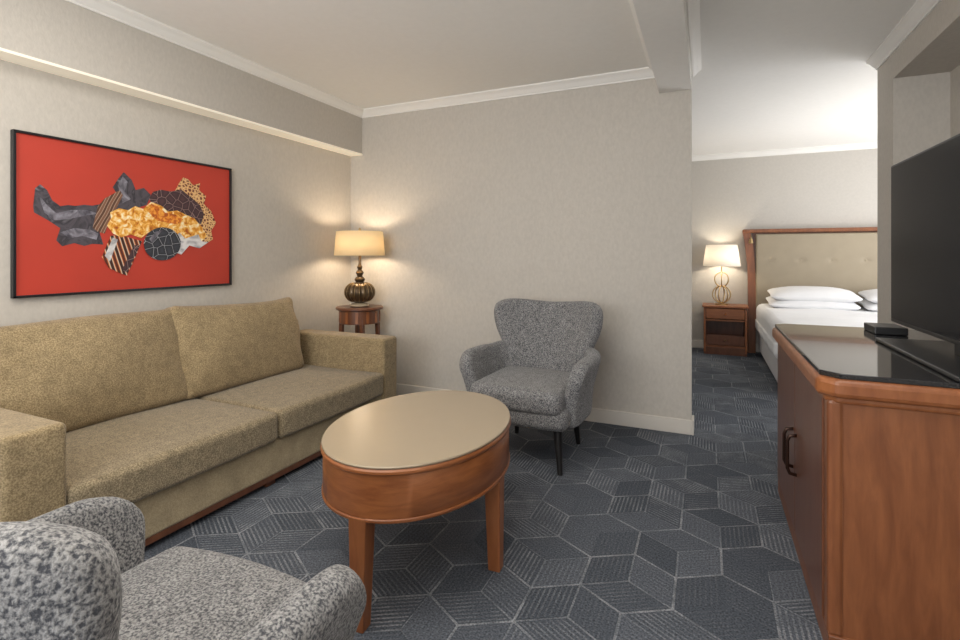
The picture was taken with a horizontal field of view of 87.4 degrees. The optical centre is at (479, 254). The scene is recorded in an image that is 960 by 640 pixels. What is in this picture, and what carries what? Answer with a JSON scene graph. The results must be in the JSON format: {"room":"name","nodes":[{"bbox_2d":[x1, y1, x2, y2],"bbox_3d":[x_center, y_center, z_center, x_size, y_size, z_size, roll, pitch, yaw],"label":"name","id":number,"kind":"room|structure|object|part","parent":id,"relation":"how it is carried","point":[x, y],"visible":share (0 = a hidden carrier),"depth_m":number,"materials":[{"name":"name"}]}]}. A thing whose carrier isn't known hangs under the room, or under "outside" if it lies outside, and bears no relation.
{"room":"hotel room","nodes":[
{"label":"hotel room","id":0,"kind":"room"},
{"bbox_2d":[0,60,350,331],"bbox_3d":[-2.510,-0.040,1.803,0.120,2.520,6.420,0,0,24],"label":"wall","id":1,"kind":"structure","parent":0,"point":[290,198],"depth_m":3.45,"materials":[{"name":"beige paint"}]},
{"bbox_2d":[10,129,231,298],"bbox_3d":[-1.941,-0.192,2.879,0.028,0.790,1.180,0,0,24],"label":"framed picture","id":2,"kind":"object","parent":1,"relation":"attached to","point":[86,218],"visible":1,"depth_m":2.72,"materials":[{"name":"fabric"}]},
{"bbox_3d":[-2.182,-0.192,2.347,0.028,0.790,0.012,0,0,24],"label":"frame","id":3,"kind":"part","parent":2,"relation":"part of","materials":[{"name":"black wood"}]},
{"bbox_3d":[-1.941,-0.581,2.879,0.028,0.012,1.180,0,0,24],"label":"frame","id":4,"kind":"part","parent":2,"relation":"part of","materials":[{"name":"black wood"}]},
{"bbox_3d":[-1.941,0.197,2.879,0.028,0.012,1.180,0,0,24],"label":"frame","id":5,"kind":"part","parent":2,"relation":"part of","materials":[{"name":"black wood"}]},
{"bbox_3d":[-1.885,-0.066,2.984,0.001,0.197,0.223,0,0,24],"label":"globe","id":6,"kind":"part","parent":2,"relation":"part of"},
{"bbox_3d":[-1.701,-0.192,3.411,0.028,0.790,0.012,0,0,24],"label":"frame","id":7,"kind":"part","parent":2,"relation":"part of","materials":[{"name":"black wood"}]},
{"bbox_2d":[144,347,822,639],"bbox_3d":[1.158,1.220,2.067,6.390,0.001,9.720,0,0,24],"label":"floor","id":8,"kind":"structure","parent":0,"point":[642,534],"depth_m":2.13,"materials":[{"name":"carpet"}]},
{"bbox_2d":[0,497,366,639],"bbox_3d":[-0.690,0.762,0.901,0.818,0.917,0.765,0,0,23],"label":"armchair","id":9,"kind":"object","parent":8,"relation":"on","point":[78,570],"visible":1,"depth_m":0.93,"materials":[{"name":"fabric"}]},
{"bbox_3d":[-0.953,0.772,1.034,0.253,0.404,0.603,0,0,23],"label":"arm","id":10,"kind":"part","parent":9,"relation":"part of","materials":[{"name":"fabric"}]},
{"bbox_2d":[118,546,305,639],"bbox_3d":[-0.655,0.809,0.982,0.570,0.152,0.590,0,0,23],"label":"seat cushion","id":11,"kind":"object","parent":9,"relation":"on","point":[180,592],"depth_m":1.09,"materials":[{"name":"fabric"}]},
{"bbox_3d":[-0.413,0.772,0.801,0.253,0.404,0.603,0,0,23],"label":"arm","id":12,"kind":"part","parent":9,"relation":"part of","materials":[{"name":"fabric"}]},
{"bbox_2d":[0,297,396,546],"bbox_3d":[-1.463,0.756,2.820,0.912,0.927,2.265,0,0,24],"label":"sofa","id":13,"kind":"object","parent":8,"relation":"on","point":[178,414],"visible":0.93,"depth_m":2.46,"materials":[{"name":"fabric"}]},
{"bbox_3d":[-1.892,0.877,1.873,0.870,0.575,0.187,0,0,24],"label":"arm","id":14,"kind":"part","parent":13,"relation":"part of"},
{"bbox_2d":[0,309,187,431],"bbox_3d":[-1.904,0.562,2.465,0.230,0.530,0.935,-13,-5,24],"label":"cushion","id":15,"kind":"object","parent":13,"relation":"on","point":[92,373],"depth_m":2.40,"materials":[{"name":"beige fabric"}]},
{"bbox_2d":[66,398,276,504],"bbox_3d":[-1.606,0.893,2.371,0.802,0.174,0.952,0,0,24],"label":"seat cushion","id":16,"kind":"object","parent":13,"relation":"on","point":[136,456],"depth_m":2.23,"materials":[{"name":"fabric"}]},
{"bbox_2d":[166,297,303,399],"bbox_3d":[-1.530,0.557,3.259,0.222,0.541,0.920,-13,-5,24],"label":"cushion","id":17,"kind":"object","parent":13,"relation":"on","point":[221,350],"depth_m":3.08,"materials":[{"name":"beige fabric"}]},
{"bbox_2d":[195,364,382,437],"bbox_3d":[-1.213,0.890,3.240,0.802,0.178,0.939,0,0,24],"label":"seat cushion","id":18,"kind":"object","parent":13,"relation":"on","point":[303,397],"depth_m":3.05,"materials":[{"name":"fabric"}]},
{"bbox_3d":[-1.034,0.877,3.772,0.870,0.575,0.175,0,0,24],"label":"arm","id":19,"kind":"part","parent":13,"relation":"part of"},
{"bbox_2d":[336,304,382,334],"bbox_3d":[-1.008,0.825,4.207,0.390,0.790,0.390,0,0,24],"label":"round side table","id":20,"kind":"object","parent":8,"relation":"on","point":[359,317],"visible":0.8,"depth_m":4.07,"materials":[{"name":"brown wood"}]},
{"bbox_3d":[-1.151,0.870,4.153,0.046,0.700,0.046,0,0,24],"label":"leg","id":21,"kind":"part","parent":20,"relation":"part of","materials":[{"name":"brown wood"}]},
{"bbox_3d":[-1.062,0.870,4.351,0.046,0.700,0.046,0,0,24],"label":"leg","id":22,"kind":"part","parent":20,"relation":"part of","materials":[{"name":"brown wood"}]},
{"bbox_2d":[334,228,384,306],"bbox_3d":[-1.008,0.099,4.207,0.416,0.660,0.416,0,0,24],"label":"table lamp","id":23,"kind":"object","parent":20,"relation":"on","point":[359,243],"visible":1,"depth_m":4.09,"materials":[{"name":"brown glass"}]},
{"bbox_3d":[-1.008,-0.096,4.207,0.416,0.200,0.416,0,0,24],"label":"lamp shade","id":24,"kind":"part","parent":23,"relation":"part of","materials":[{"name":"beige fabric"}]},
{"bbox_3d":[-0.954,0.870,4.064,0.046,0.700,0.046,0,0,24],"label":"leg","id":25,"kind":"part","parent":20,"relation":"part of","materials":[{"name":"brown wood"}]},
{"bbox_3d":[-0.864,0.870,4.262,0.046,0.700,0.046,0,0,24],"label":"leg","id":26,"kind":"part","parent":20,"relation":"part of","materials":[{"name":"brown wood"}]},
{"bbox_2d":[320,390,510,633],"bbox_3d":[-0.235,0.950,2.065,0.700,0.541,0.950,0,0,20],"label":"coffee table","id":27,"kind":"object","parent":8,"relation":"on","point":[411,457],"visible":0.99,"depth_m":1.77,"materials":[{"name":"brown wood"}]},
{"bbox_3d":[-0.388,1.035,1.652,0.065,0.370,0.065,0,0,20],"label":"leg","id":28,"kind":"part","parent":27,"relation":"part of","materials":[{"name":"brown wood"}]},
{"bbox_3d":[-0.235,0.683,2.065,0.694,0.009,0.944,0,0,20],"label":"glass","id":29,"kind":"part","parent":27,"relation":"part of","materials":[{"name":"beige glass"}]},
{"bbox_3d":[0.056,1.035,1.957,0.065,0.370,0.065,0,0,20],"label":"leg","id":30,"kind":"part","parent":27,"relation":"part of","materials":[{"name":"brown wood"}]},
{"bbox_2d":[459,298,602,475],"bbox_3d":[0.343,0.762,3.151,0.818,0.917,0.765,0,0,27],"label":"armchair","id":31,"kind":"object","parent":8,"relation":"on","point":[544,366],"visible":0.95,"depth_m":3.16,"materials":[{"name":"fabric"}]},
{"bbox_3d":[0.074,0.772,3.270,0.253,0.404,0.603,0,0,27],"label":"arm","id":32,"kind":"part","parent":31,"relation":"part of","materials":[{"name":"fabric"}]},
{"bbox_2d":[470,366,570,415],"bbox_3d":[0.302,0.809,3.073,0.570,0.152,0.590,0,0,27],"label":"seat cushion","id":33,"kind":"object","parent":31,"relation":"on","point":[524,390],"depth_m":2.87,"materials":[{"name":"fabric"}]},
{"bbox_3d":[0.321,0.910,3.108,0.620,0.130,0.630,0,0,27],"label":"seat","id":34,"kind":"part","parent":31,"relation":"part of","materials":[{"name":"fabric"}]},
{"bbox_3d":[0.443,1.085,2.817,0.055,0.270,0.084,0,0,-29],"label":"leg","id":35,"kind":"part","parent":31,"relation":"part of","materials":[{"name":"black wood"}]},
{"bbox_3d":[0.613,1.085,3.232,0.077,0.270,0.055,0,0,-6],"label":"leg","id":36,"kind":"part","parent":31,"relation":"part of","materials":[{"name":"black wood"}]},
{"bbox_3d":[0.595,0.772,3.001,0.253,0.404,0.603,0,0,27],"label":"arm","id":37,"kind":"part","parent":31,"relation":"part of","materials":[{"name":"fabric"}]},
{"bbox_2d":[702,303,748,356],"bbox_3d":[3.052,0.920,6.261,0.510,0.600,0.395,0,0,24],"label":"nightstand","id":38,"kind":"object","parent":8,"relation":"on","point":[725,326],"visible":0.99,"depth_m":6.15,"materials":[{"name":"brown wood"}]},
{"bbox_2d":[703,245,740,304],"bbox_3d":[3.023,0.246,6.282,0.430,0.745,0.430,0,0,24],"label":"table lamp","id":39,"kind":"object","parent":38,"relation":"on","point":[715,255],"visible":1,"depth_m":6.14,"materials":[{"name":"white fabric"}]},
{"bbox_3d":[3.023,0.007,6.282,0.430,0.265,0.430,0,0,24],"label":"lamp shade","id":40,"kind":"part","parent":39,"relation":"part of","materials":[{"name":"white fabric"}]},
{"bbox_3d":[3.125,0.917,6.423,0.430,0.545,0.020,0,0,24],"label":"panel","id":41,"kind":"part","parent":38,"relation":"part of","materials":[{"name":"brown wood"}]},
{"bbox_2d":[706,318,744,321],"bbox_3d":[3.055,0.800,6.268,0.430,0.020,0.320,0,0,24],"label":"shelf","id":42,"kind":"object","parent":38,"relation":"attached to","point":[707,319],"depth_m":6.11,"materials":[{"name":"brown wood"}]},
{"bbox_3d":[2.987,1.040,6.118,0.420,0.120,0.020,0,0,24],"label":"drawer","id":43,"kind":"part","parent":38,"relation":"part of","materials":[{"name":"brown wood"}]},
{"bbox_3d":[2.987,0.718,6.118,0.420,0.125,0.020,0,0,24],"label":"drawer","id":44,"kind":"part","parent":38,"relation":"part of","materials":[{"name":"brown wood"}]},
{"bbox_2d":[706,344,744,348],"bbox_3d":[3.055,1.117,6.268,0.430,0.025,0.320,0,0,24],"label":"shelf","id":45,"kind":"object","parent":38,"relation":"attached to","point":[708,346],"depth_m":6.12,"materials":[{"name":"brown wood"}]},
{"bbox_2d":[742,227,876,382],"bbox_3d":[3.892,0.450,4.950,2.200,1.540,2.105,0,0,24],"label":"bed","id":46,"kind":"object","parent":8,"relation":"on","point":[805,276],"visible":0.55,"depth_m":5.85,"materials":[{"name":"white fabric"}]},
{"bbox_3d":[3.374,0.470,6.294,0.140,1.500,0.070,0,0,24],"label":"post","id":47,"kind":"part","parent":46,"relation":"part of","materials":[{"name":"brown wood"}]},
{"bbox_3d":[4.305,-0.297,5.865,2.200,0.045,0.095,0,0,24],"label":"rail","id":48,"kind":"part","parent":46,"relation":"part of","materials":[{"name":"brown wood"}]},
{"bbox_2d":[766,296,860,309],"bbox_3d":[3.774,0.545,5.735,0.859,0.172,0.472,0,7,24],"label":"pillow","id":49,"kind":"object","parent":46,"relation":"on","point":[777,302],"depth_m":5.54,"materials":[{"name":"white fabric"}]},
{"bbox_2d":[767,286,862,302],"bbox_3d":[3.801,0.455,5.745,0.859,0.172,0.472,0,7,24],"label":"pillow","id":50,"kind":"object","parent":46,"relation":"on","point":[788,294],"depth_m":5.60,"materials":[{"name":"white fabric"}]},
{"bbox_3d":[4.302,0.200,5.859,1.910,0.920,0.060,0,0,24],"label":"upholstered panel","id":51,"kind":"part","parent":46,"relation":"part of","materials":[{"name":"fabric"}]},
{"bbox_2d":[755,304,876,358],"bbox_3d":[3.870,0.761,4.902,1.955,0.348,2.000,0,0,24],"label":"duvet","id":52,"kind":"object","parent":46,"relation":"on","point":[766,315],"depth_m":5.02,"materials":[{"name":"white fabric"}]},
{"bbox_2d":[858,289,876,302],"bbox_3d":[4.621,0.455,5.375,0.859,0.172,0.472,0,7,24],"label":"pillow","id":53,"kind":"object","parent":46,"relation":"on","point":[870,296],"depth_m":5.49,"materials":[{"name":"white fabric"}]},
{"bbox_2d":[858,298,876,311],"bbox_3d":[4.595,0.545,5.364,0.859,0.172,0.472,0,7,24],"label":"pillow","id":54,"kind":"object","parent":46,"relation":"on","point":[869,304],"depth_m":5.37,"materials":[{"name":"white fabric"}]},
{"bbox_2d":[772,324,959,639],"bbox_3d":[1.584,0.786,1.915,0.730,0.867,1.225,0,0,24],"label":"media cabinet","id":55,"kind":"object","parent":8,"relation":"on","point":[869,433],"visible":0.91,"depth_m":1.48,"materials":[{"name":"brown wood"}]},
{"bbox_3d":[1.411,0.790,2.294,0.026,0.690,0.527,0,0,24],"label":"door","id":56,"kind":"part","parent":55,"relation":"part of","materials":[{"name":"brown wood"}]},
{"bbox_3d":[1.292,0.805,2.105,0.042,0.174,0.014,0,0,24],"label":"handle","id":57,"kind":"part","parent":55,"relation":"part of","materials":[{"name":"brown metal"}]},
{"bbox_3d":[1.255,0.805,2.023,0.042,0.174,0.014,0,0,24],"label":"handle","id":58,"kind":"part","parent":55,"relation":"part of","materials":[{"name":"brown metal"}]},
{"bbox_3d":[1.192,0.790,1.808,0.026,0.690,0.527,0,0,24],"label":"door","id":59,"kind":"part","parent":55,"relation":"part of","materials":[{"name":"brown wood"}]},
{"bbox_3d":[1.081,0.792,1.533,0.042,0.715,0.056,0,0,24],"label":"corner post","id":60,"kind":"part","parent":55,"relation":"part of","materials":[{"name":"brown wood"}]},
{"bbox_3d":[1.590,0.398,1.913,0.715,0.057,1.225,0,0,24],"label":"mould","id":61,"kind":"part","parent":55,"relation":"part of","materials":[{"name":"brown wood"}]},
{"bbox_2d":[864,322,907,335],"bbox_3d":[1.843,0.336,2.284,0.120,0.033,0.170,0,0,24],"label":"box","id":62,"kind":"object","parent":55,"relation":"on","point":[876,328],"visible":1,"depth_m":2.22,"materials":[{"name":"black plastic"}]},
{"bbox_2d":[875,133,959,382],"bbox_3d":[1.593,-0.021,1.651,0.280,0.748,1.240,0,0,24],"label":"television","id":63,"kind":"object","parent":55,"relation":"on","point":[925,186],"visible":1,"depth_m":1.83,"materials":[{"name":"black plastic"}]},
{"bbox_3d":[1.583,-0.050,1.655,0.036,0.690,1.240,0,0,24],"label":"panel","id":64,"kind":"part","parent":63,"relation":"part of","materials":[{"name":"black plastic"}]},
{"bbox_2d":[110,0,916,155],"bbox_3d":[1.149,-1.350,2.059,6.600,0.100,9.900,0,0,24],"label":"ceiling","id":65,"kind":"structure","parent":0,"point":[773,74],"depth_m":3.19,"materials":[{"name":"paint"}]},
{"bbox_2d":[0,0,361,155],"bbox_3d":[-2.400,-1.101,1.742,0.132,0.398,6.200,0,0,24],"label":"soffit","id":66,"kind":"structure","parent":65,"relation":"attached to","point":[63,38],"depth_m":2.84,"materials":[{"name":"beige paint"}]},
{"bbox_2d":[632,0,690,92],"bbox_3d":[0.067,-1.213,0.628,0.205,0.175,6.200,0,0,24],"label":"ceiling beam","id":67,"kind":"structure","parent":65,"relation":"attached to","point":[663,23],"depth_m":2.63,"materials":[{"name":"white paint"}]},
{"bbox_2d":[866,0,941,69],"bbox_3d":[1.259,-1.268,0.337,0.062,0.064,6.650,0,0,24],"label":"trim","id":68,"kind":"structure","parent":65,"relation":"attached to","point":[920,9],"depth_m":2.83,"materials":[{"name":"white paint"}]},
{"bbox_2d":[351,75,691,419],"bbox_3d":[0.151,-0.040,4.058,2.875,2.520,0.120,0,0,24],"label":"wall","id":69,"kind":"structure","parent":0,"point":[581,194],"depth_m":3.85,"materials":[{"name":"beige paint"}]},
{"bbox_2d":[65,0,362,117],"bbox_3d":[-2.313,-1.268,1.703,0.062,0.064,6.200,0,0,24],"label":"trim","id":70,"kind":"structure","parent":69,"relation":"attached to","point":[107,8],"depth_m":3.08,"materials":[{"name":"white paint"}]},
{"bbox_2d":[362,67,654,117],"bbox_3d":[0.079,-1.268,3.990,2.540,0.064,0.062,0,0,24],"label":"trim","id":71,"kind":"structure","parent":69,"relation":"attached to","point":[643,73],"depth_m":3.89,"materials":[{"name":"white paint"}]},
{"bbox_2d":[397,383,690,434],"bbox_3d":[0.123,1.170,3.995,2.875,0.100,0.016,0,0,24],"label":"baseboard","id":72,"kind":"structure","parent":69,"relation":"attached to","point":[652,422],"depth_m":3.56,"materials":[{"name":"paint"}]},
{"bbox_2d":[628,0,652,70],"bbox_3d":[-0.055,-1.268,0.683,0.062,0.064,6.200,0,0,24],"label":"trim","id":73,"kind":"structure","parent":69,"relation":"attached to","point":[630,1],"depth_m":2.89,"materials":[{"name":"white paint"}]},
{"bbox_2d":[691,415,693,434],"bbox_3d":[1.465,1.170,3.455,0.016,0.100,0.136,0,0,24],"label":"baseboard","id":74,"kind":"structure","parent":69,"relation":"attached to","point":[692,419],"depth_m":3.40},
{"bbox_2d":[685,0,700,78],"bbox_3d":[0.213,-1.268,0.628,0.062,0.064,6.320,0,0,24],"label":"trim","id":75,"kind":"structure","parent":69,"relation":"attached to","point":[692,6],"depth_m":2.87,"materials":[{"name":"white paint"}]},
{"bbox_2d":[692,148,876,343],"bbox_3d":[3.945,-0.040,6.185,4.700,2.520,0.120,0,0,24],"label":"wall","id":76,"kind":"structure","parent":0,"point":[835,189],"depth_m":6.30,"materials":[{"name":"paint"}]},
{"bbox_2d":[692,340,759,351],"bbox_3d":[3.971,1.170,6.098,4.580,0.100,0.016,0,0,24],"label":"baseboard","id":77,"kind":"structure","parent":76,"relation":"attached to","point":[695,343],"depth_m":6.58,"materials":[{"name":"paint"}]},
{"bbox_2d":[692,142,876,160],"bbox_3d":[3.962,-1.268,6.077,4.580,0.064,0.062,0,0,24],"label":"trim","id":78,"kind":"structure","parent":76,"relation":"attached to","point":[871,145],"depth_m":6.16,"materials":[{"name":"white paint"}]},
{"bbox_2d":[877,54,949,329],"bbox_3d":[2.774,-0.040,3.131,0.400,2.520,0.310,0,0,24],"label":"wall","id":79,"kind":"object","parent":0,"point":[913,112],"visible":0.09,"depth_m":3.07,"materials":[{"name":"beige paint"}]},
{"bbox_2d":[950,65,959,137],"bbox_3d":[2.249,-0.040,1.640,0.130,2.520,2.840,0,0,24],"label":"wall","id":80,"kind":"structure","parent":0,"point":[954,74],"depth_m":2.90,"materials":[{"name":"beige paint"}]},
{"bbox_2d":[893,0,959,77],"bbox_3d":[2.067,-1.190,1.722,0.270,0.220,2.840,0,0,24],"label":"header","id":81,"kind":"object","parent":80,"relation":"attached to","point":[933,47],"visible":0.8,"depth_m":2.68,"materials":[{"name":"beige paint"}]}
]}

